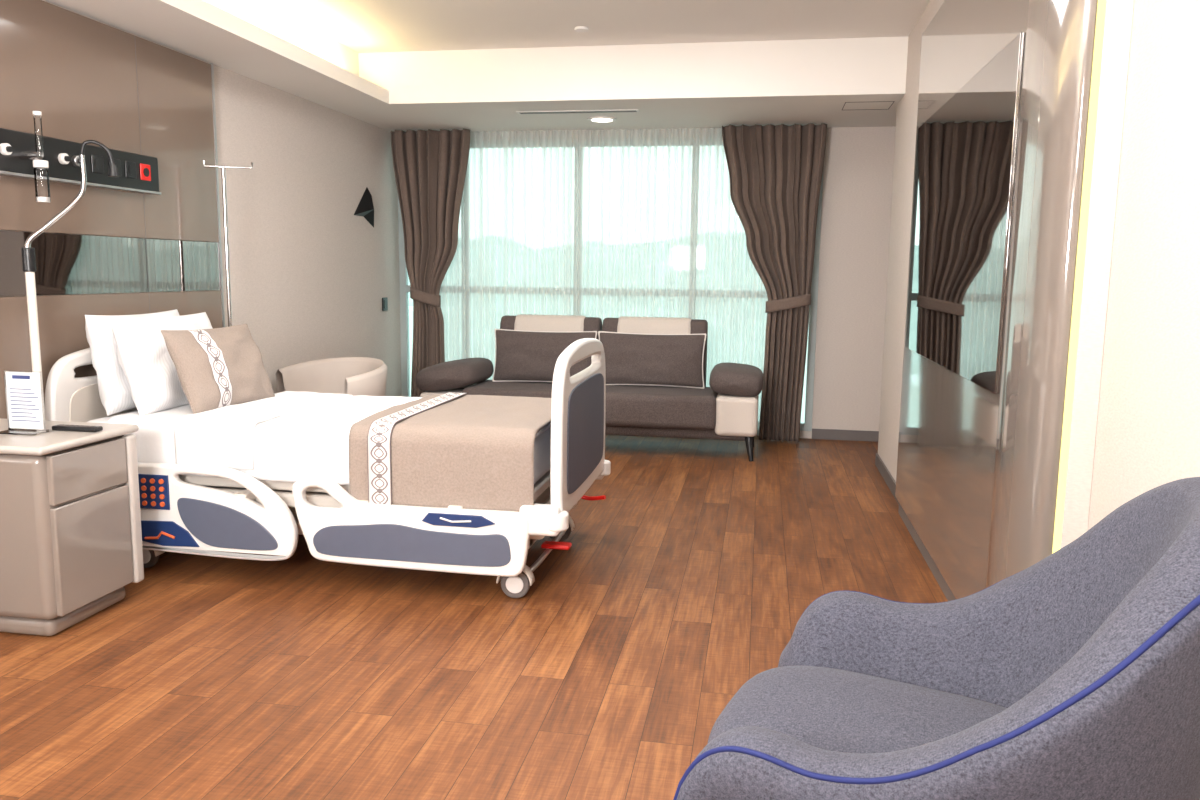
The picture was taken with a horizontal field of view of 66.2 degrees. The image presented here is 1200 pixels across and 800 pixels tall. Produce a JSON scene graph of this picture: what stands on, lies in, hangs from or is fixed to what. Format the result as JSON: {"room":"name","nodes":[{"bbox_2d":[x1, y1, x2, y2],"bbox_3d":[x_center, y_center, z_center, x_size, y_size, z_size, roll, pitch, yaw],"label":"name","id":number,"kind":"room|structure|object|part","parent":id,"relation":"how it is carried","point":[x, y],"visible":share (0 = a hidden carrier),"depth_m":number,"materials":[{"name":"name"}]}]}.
{"room":"hospital room","nodes":[
{"label":"hospital room","id":0,"kind":"room"},
{"bbox_2d":[0,0,400,395],"bbox_3d":[-2.612,-0.654,3.552,0.100,2.950,9.400,2,8,10],"label":"wall","id":1,"kind":"structure","parent":0,"point":[310,277],"depth_m":6.39,"materials":[{"name":"beige paint"}]},
{"bbox_2d":[0,0,224,485],"bbox_3d":[-2.568,-0.408,3.458,0.034,2.490,3.965,2,8,10],"label":"panel","id":2,"kind":"object","parent":1,"relation":"attached to","point":[88,79],"visible":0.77,"depth_m":4.37,"materials":[{"name":"beige paint"}]},
{"bbox_2d":[0,128,160,194],"bbox_3d":[-2.423,-1.031,3.864,0.076,0.185,1.775,2,8,10],"label":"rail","id":3,"kind":"object","parent":2,"relation":"attached to","point":[138,173],"visible":0.85,"depth_m":4.14,"materials":[{"name":"metal"}]},
{"bbox_2d":[0,143,11,154],"bbox_3d":[-2.426,-1.024,3.755,0.024,0.048,0.048,2,8,10],"label":"outlet","id":4,"kind":"object","parent":3,"relation":"attached to","point":[5,148],"depth_m":3.74,"materials":[{"name":"white plastic"}]},
{"bbox_2d":[18,111,50,202],"bbox_3d":[-2.361,-1.013,3.837,0.116,0.368,0.056,2,8,10],"label":"oxygen flowmeter","id":5,"kind":"object","parent":3,"relation":"attached to","point":[36,156],"visible":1,"depth_m":3.83,"materials":[{"name":"silver metal"}]},
{"bbox_2d":[33,160,50,202],"bbox_3d":[-2.333,-0.914,3.846,0.056,0.170,0.056,2,8,10],"label":"bottle","id":6,"kind":"object","parent":5,"relation":"on","point":[37,164],"depth_m":3.84,"materials":[{"name":"clear plastic"}]},
{"bbox_2d":[58,153,69,163],"bbox_3d":[-2.370,-1.067,4.067,0.024,0.048,0.048,2,8,10],"label":"outlet","id":7,"kind":"object","parent":3,"relation":"attached to","point":[63,158],"depth_m":4.05,"materials":[{"name":"white plastic"}]},
{"bbox_2d":[71,155,79,165],"bbox_3d":[-2.357,-1.077,4.146,0.024,0.048,0.048,2,8,10],"label":"outlet","id":8,"kind":"object","parent":3,"relation":"attached to","point":[75,161],"depth_m":4.13,"materials":[{"name":"metal"}]},
{"bbox_2d":[91,155,103,173],"bbox_3d":[-2.339,-1.096,4.283,0.008,0.080,0.075,2,8,10],"label":"socket","id":9,"kind":"object","parent":3,"relation":"attached to","point":[97,161],"depth_m":4.28,"materials":[{"name":"black plastic"}]},
{"bbox_2d":[109,159,120,176],"bbox_3d":[-2.318,-1.112,4.400,0.008,0.080,0.075,2,8,10],"label":"socket","id":10,"kind":"object","parent":3,"relation":"attached to","point":[117,162],"depth_m":4.41,"materials":[{"name":"black plastic"}]},
{"bbox_2d":[125,161,136,178],"bbox_3d":[-2.299,-1.127,4.508,0.008,0.080,0.075,2,8,10],"label":"socket","id":11,"kind":"object","parent":3,"relation":"attached to","point":[130,166],"depth_m":4.50,"materials":[{"name":"black plastic"}]},
{"bbox_2d":[140,163,150,180],"bbox_3d":[-2.280,-1.142,4.615,0.008,0.080,0.075,2,8,10],"label":"socket","id":12,"kind":"object","parent":3,"relation":"attached to","point":[145,168],"depth_m":4.61,"materials":[{"name":"red plastic"}]},
{"bbox_3d":[-2.225,-0.673,5.385,0.034,2.490,0.015,2,8,10],"label":"panel edge trim","id":13,"kind":"part","parent":2,"relation":"part of","materials":[{"name":"metal"}]},
{"bbox_2d":[354,187,373,226],"bbox_3d":[-1.843,-1.537,7.302,0.070,0.320,0.380,2,8,10],"label":"wall sculpture","id":14,"kind":"object","parent":1,"relation":"attached to","point":[365,208],"visible":1,"depth_m":7.31,"materials":[{"name":"black plastic"}]},
{"bbox_2d":[382,297,387,310],"bbox_3d":[-1.816,-0.810,7.776,0.015,0.110,0.100,2,8,10],"label":"light switch","id":15,"kind":"object","parent":1,"relation":"attached to","point":[384,300],"visible":1,"depth_m":7.76,"materials":[{"name":"black plastic"}]},
{"bbox_2d":[0,435,947,799],"bbox_3d":[-0.242,0.943,3.350,4.950,0.100,9.400,2,8,10],"label":"floor","id":16,"kind":"structure","parent":0,"point":[301,676],"depth_m":3.26,"materials":[{"name":"brown wood"}]},
{"bbox_2d":[0,418,143,636],"bbox_3d":[-2.218,0.477,3.540,0.660,0.722,0.520,2,8,10],"label":"base cabinet","id":17,"kind":"object","parent":16,"relation":"on","point":[71,532],"visible":1,"depth_m":3.36,"materials":[{"name":"paint"}]},
{"bbox_2d":[0,370,51,435],"bbox_3d":[-2.166,0.007,3.451,0.160,0.232,0.100,2,8,10],"label":"card holder","id":18,"kind":"object","parent":17,"relation":"on","point":[22,389],"visible":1,"depth_m":3.46,"materials":[{"name":"white paper"}]},
{"bbox_2d":[21,140,118,419],"bbox_3d":[-2.298,-0.178,4.015,0.139,1.886,0.429,8,11,42],"label":"reading lamp","id":19,"kind":"object","parent":17,"relation":"on","point":[28,253],"visible":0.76,"depth_m":3.89,"materials":[{"name":"silver paint"}]},
{"bbox_3d":[-2.318,-0.837,3.911,0.042,0.421,0.258,8,10,41],"label":"arm","id":20,"kind":"part","parent":19,"relation":"part of","materials":[{"name":"silver metal"}]},
{"bbox_2d":[52,424,102,431],"bbox_3d":[-2.000,0.107,3.520,0.190,0.020,0.045,2,8,10],"label":"tv remote","id":21,"kind":"object","parent":17,"relation":"on","point":[84,428],"visible":1,"depth_m":3.50,"materials":[{"name":"black plastic"}]},
{"bbox_3d":[-1.874,0.438,3.694,0.038,0.605,0.050,2,8,10],"label":"grip rail","id":22,"kind":"part","parent":17,"relation":"part of","materials":[{"name":"white plastic"}]},
{"bbox_2d":[203,161,252,326],"bbox_3d":[-2.071,-0.368,5.238,0.332,1.930,0.322,2,8,10],"label":"pole","id":23,"kind":"object","parent":16,"relation":"on","point":[223,173],"visible":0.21,"depth_m":5.16,"materials":[{"name":"silver metal"}]},
{"bbox_2d":[45,309,610,597],"bbox_3d":[-1.177,0.170,4.348,2.394,1.131,1.154,2,8,10],"label":"hospital bed","id":24,"kind":"object","parent":16,"relation":"on","point":[451,482],"visible":0.98,"depth_m":3.89,"materials":[{"name":"white fabric"}]},
{"bbox_2d":[85,309,179,415],"bbox_3d":[-2.195,-0.198,4.443,0.249,0.453,0.660,2,8,10],"label":"pillow","id":25,"kind":"object","parent":24,"relation":"on","point":[108,392],"depth_m":4.15,"materials":[{"name":"white fabric"}]},
{"bbox_3d":[-1.904,0.392,3.930,0.140,0.150,0.012,2,8,10],"label":"control panel","id":26,"kind":"part","parent":24,"relation":"part of","materials":[{"name":"blue plastic"}]},
{"bbox_2d":[109,312,212,415],"bbox_3d":[-2.035,-0.186,4.406,0.272,0.441,0.667,2,8,10],"label":"pillow","id":27,"kind":"object","parent":24,"relation":"on","point":[143,375],"depth_m":4.16,"materials":[{"name":"white fabric"}]},
{"bbox_3d":[-1.713,0.473,3.932,0.892,0.396,0.045,2,8,10],"label":"head rail","id":28,"kind":"part","parent":24,"relation":"part of","materials":[{"name":"white plastic"}]},
{"bbox_2d":[163,325,274,412],"bbox_3d":[-1.798,-0.154,4.378,0.230,0.378,0.580,3,8,17],"label":"cushion","id":29,"kind":"object","parent":24,"relation":"on","point":[215,370],"depth_m":4.24,"materials":[{"name":"beige fabric"}]},
{"bbox_3d":[-1.223,0.177,4.357,2.080,0.215,0.910,2,8,10],"label":"mattress","id":30,"kind":"part","parent":24,"relation":"part of","materials":[{"name":"white fabric"}]},
{"bbox_3d":[-0.781,0.518,3.772,1.015,0.363,0.045,2,8,10],"label":"foot rail","id":31,"kind":"part","parent":24,"relation":"part of","materials":[{"name":"white plastic"}]},
{"bbox_2d":[349,394,550,511],"bbox_3d":[-0.561,0.206,4.244,0.786,0.350,1.067,2,8,10],"label":"throw","id":32,"kind":"object","parent":24,"relation":"on","point":[487,453],"depth_m":3.75,"materials":[{"name":"beige fabric"}]},
{"bbox_3d":[-0.593,0.373,4.826,1.015,0.363,0.045,2,8,10],"label":"foot rail","id":33,"kind":"part","parent":24,"relation":"part of","materials":[{"name":"white plastic"}]},
{"bbox_3d":[-0.052,0.459,4.372,0.167,0.039,0.030,3,8,17],"label":"cpr lever","id":34,"kind":"part","parent":24,"relation":"part of","materials":[{"name":"red plastic"}]},
{"bbox_2d":[275,357,386,395],"bbox_3d":[-1.713,0.133,5.888,0.800,0.773,0.654,7,10,37],"label":"tub chair","id":35,"kind":"object","parent":16,"relation":"on","point":[354,376],"visible":0.25,"depth_m":6.07,"materials":[{"name":"leather"}]},
{"bbox_2d":[416,314,762,460],"bbox_3d":[-0.073,-0.136,7.139,2.636,1.001,0.802,2,8,10],"label":"sofa","id":36,"kind":"object","parent":16,"relation":"on","point":[656,367],"visible":0.74,"depth_m":7.02,"materials":[{"name":"brown fabric"}]},
{"bbox_2d":[494,330,595,380],"bbox_3d":[-0.439,-0.342,7.256,0.820,0.405,0.179,2,8,10],"label":"cushion","id":37,"kind":"object","parent":36,"relation":"on","point":[521,355],"depth_m":7.21,"materials":[{"name":"brown fabric"}]},
{"bbox_3d":[-0.405,-0.381,7.447,0.820,0.585,0.244,2,8,10],"label":"frame","id":38,"kind":"part","parent":36,"relation":"part of","materials":[{"name":"beige fabric"}]},
{"bbox_2d":[600,332,704,386],"bbox_3d":[0.394,-0.313,7.118,0.830,0.405,0.185,2,8,10],"label":"cushion","id":39,"kind":"object","parent":36,"relation":"on","point":[633,359],"depth_m":7.05,"materials":[{"name":"brown fabric"}]},
{"bbox_3d":[0.428,-0.351,7.303,0.830,0.585,0.244,2,8,10],"label":"frame","id":40,"kind":"part","parent":36,"relation":"part of","materials":[{"name":"beige fabric"}]},
{"bbox_3d":[1.080,0.339,6.690,0.077,0.212,0.089,2,8,10],"label":"leg","id":41,"kind":"part","parent":36,"relation":"part of","materials":[{"name":"black plastic"}]},
{"bbox_2d":[673,477,1199,799],"bbox_3d":[0.665,0.621,1.715,0.899,1.020,0.866,5,9,26],"label":"armchair","id":42,"kind":"object","parent":16,"relation":"on","point":[1075,674],"visible":1,"depth_m":1.52,"materials":[{"name":"fabric"}]},
{"bbox_2d":[708,666,1006,753],"bbox_3d":[0.575,0.697,1.770,0.700,0.188,0.530,5,9,26],"label":"seat cushion","id":43,"kind":"object","parent":42,"relation":"on","point":[847,709],"depth_m":1.82,"materials":[{"name":"fabric"}]},
{"bbox_2d":[895,0,1133,600],"bbox_3d":[1.486,-0.580,3.745,0.159,2.849,2.780,2,8,10],"label":"panel","id":44,"kind":"object","parent":16,"relation":"on","point":[1021,103],"visible":0.83,"depth_m":2.88,"materials":[{"name":"beige paint"}]},
{"bbox_3d":[1.543,-0.549,3.996,0.059,2.540,2.280,2,8,10],"label":"panel","id":45,"kind":"part","parent":44,"relation":"part of","materials":[{"name":"beige paint"}]},
{"bbox_2d":[46,0,929,131],"bbox_3d":[-0.217,-1.799,2.917,4.950,0.450,9.500,2,8,10],"label":"ceiling","id":46,"kind":"structure","parent":0,"point":[390,65],"depth_m":5.97,"materials":[{"name":"paint"}]},
{"bbox_2d":[391,128,470,396],"bbox_3d":[-1.419,-1.004,7.773,0.693,2.475,0.148,2,8,8],"label":"drape","id":47,"kind":"object","parent":46,"relation":"hanging from","point":[430,166],"visible":0.8,"depth_m":7.69,"materials":[{"name":"fabric"}]},
{"bbox_2d":[516,109,639,113],"bbox_3d":[-0.162,-2.090,6.670,0.900,0.010,0.080,2,8,10],"label":"ceiling vent","id":48,"kind":"object","parent":46,"relation":"in","point":[616,110],"visible":1,"depth_m":6.65,"materials":[{"name":"white plastic"}]},
{"bbox_2d":[575,26,588,31],"bbox_3d":[-0.113,-2.309,5.729,0.090,0.014,0.090,2,8,10],"label":"sprinkler head","id":49,"kind":"object","parent":46,"relation":"attached to","point":[579,28],"visible":1,"depth_m":5.71},
{"bbox_2d":[588,116,615,121],"bbox_3d":[0.015,-2.129,6.982,0.220,0.015,0.220,2,8,10],"label":"recessed light","id":50,"kind":"object","parent":46,"relation":"in","point":[595,118],"visible":1,"depth_m":6.93,"materials":[{"name":"white plastic"}]},
{"bbox_2d":[439,128,767,434],"bbox_3d":[-0.001,-0.984,7.675,3.274,2.465,0.058,2,8,10],"label":"sheer curtain","id":51,"kind":"object","parent":46,"relation":"hanging from","point":[603,224],"visible":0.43,"depth_m":7.61,"materials":[{"name":"white fabric"}]},
{"bbox_2d":[722,123,826,441],"bbox_3d":[1.334,-0.905,7.299,0.803,2.476,0.148,2,8,11],"label":"drape","id":52,"kind":"object","parent":46,"relation":"hanging from","point":[776,171],"visible":0.99,"depth_m":7.22,"materials":[{"name":"fabric"}]},
{"bbox_2d":[842,101,894,109],"bbox_3d":[1.836,-2.019,6.317,0.320,0.002,0.305,2,8,10],"label":"access hatch","id":53,"kind":"object","parent":46,"relation":"attached to","point":[879,101],"visible":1,"depth_m":6.33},
{"bbox_2d":[755,126,895,438],"bbox_3d":[0.584,-1.191,7.676,4.750,2.950,0.100,2,8,10],"label":"wall","id":54,"kind":"structure","parent":0,"point":[858,161],"depth_m":7.40,"materials":[{"name":"beige paint"}]},
{"bbox_2d":[398,175,822,430],"bbox_3d":[0.010,-0.989,7.806,3.588,2.380,0.060,2,8,10],"label":"frame","id":55,"kind":"object","parent":54,"relation":"attached to","point":[806,425],"visible":0.2,"depth_m":7.66,"materials":[{"name":"white metal"}]},
{"bbox_2d":[812,428,878,441],"bbox_3d":[2.299,0.299,7.516,1.110,0.085,0.015,2,8,10],"label":"baseboard","id":56,"kind":"structure","parent":54,"relation":"attached to","point":[828,434],"depth_m":7.56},
{"bbox_2d":[878,0,1199,530],"bbox_3d":[1.762,-0.488,2.746,0.800,2.950,9.300,2,8,10],"label":"wall","id":57,"kind":"structure","parent":0,"point":[1148,427],"depth_m":2.17,"materials":[{"name":"white paint"}]},
{"bbox_2d":[875,453,898,504],"bbox_3d":[1.988,0.518,5.915,0.262,0.085,1.372,2,8,10],"label":"baseboard","id":58,"kind":"structure","parent":57,"relation":"attached to","point":[891,483],"depth_m":6.02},
{"bbox_2d":[905,32,1024,393],"bbox_3d":[1.509,-0.729,3.977,0.013,1.160,2.000,2,8,10],"label":"mirror","id":59,"kind":"object","parent":57,"relation":"attached to","point":[966,152],"depth_m":3.58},
{"label":"outside","id":60,"kind":"structure","parent":0,"visible":0},
{"label":"ground","id":61,"kind":"structure","parent":60,"visible":0},
{"bbox_2d":[409,306,807,421],"bbox_3d":[-6.165,0.605,55.503,49.000,14.000,14.000,2,8,10],"label":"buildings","id":62,"kind":"structure","parent":61,"relation":"on","point":[410,307],"depth_m":52.53},
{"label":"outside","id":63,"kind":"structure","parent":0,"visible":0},
{"bbox_2d":[408,277,808,328],"bbox_3d":[15.591,-9.550,88.160,180.000,25.606,60.000,2,8,10],"label":"hillside","id":64,"kind":"structure","parent":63,"point":[410,299],"depth_m":88.74,"materials":[{"name":"green plant"}]}
]}

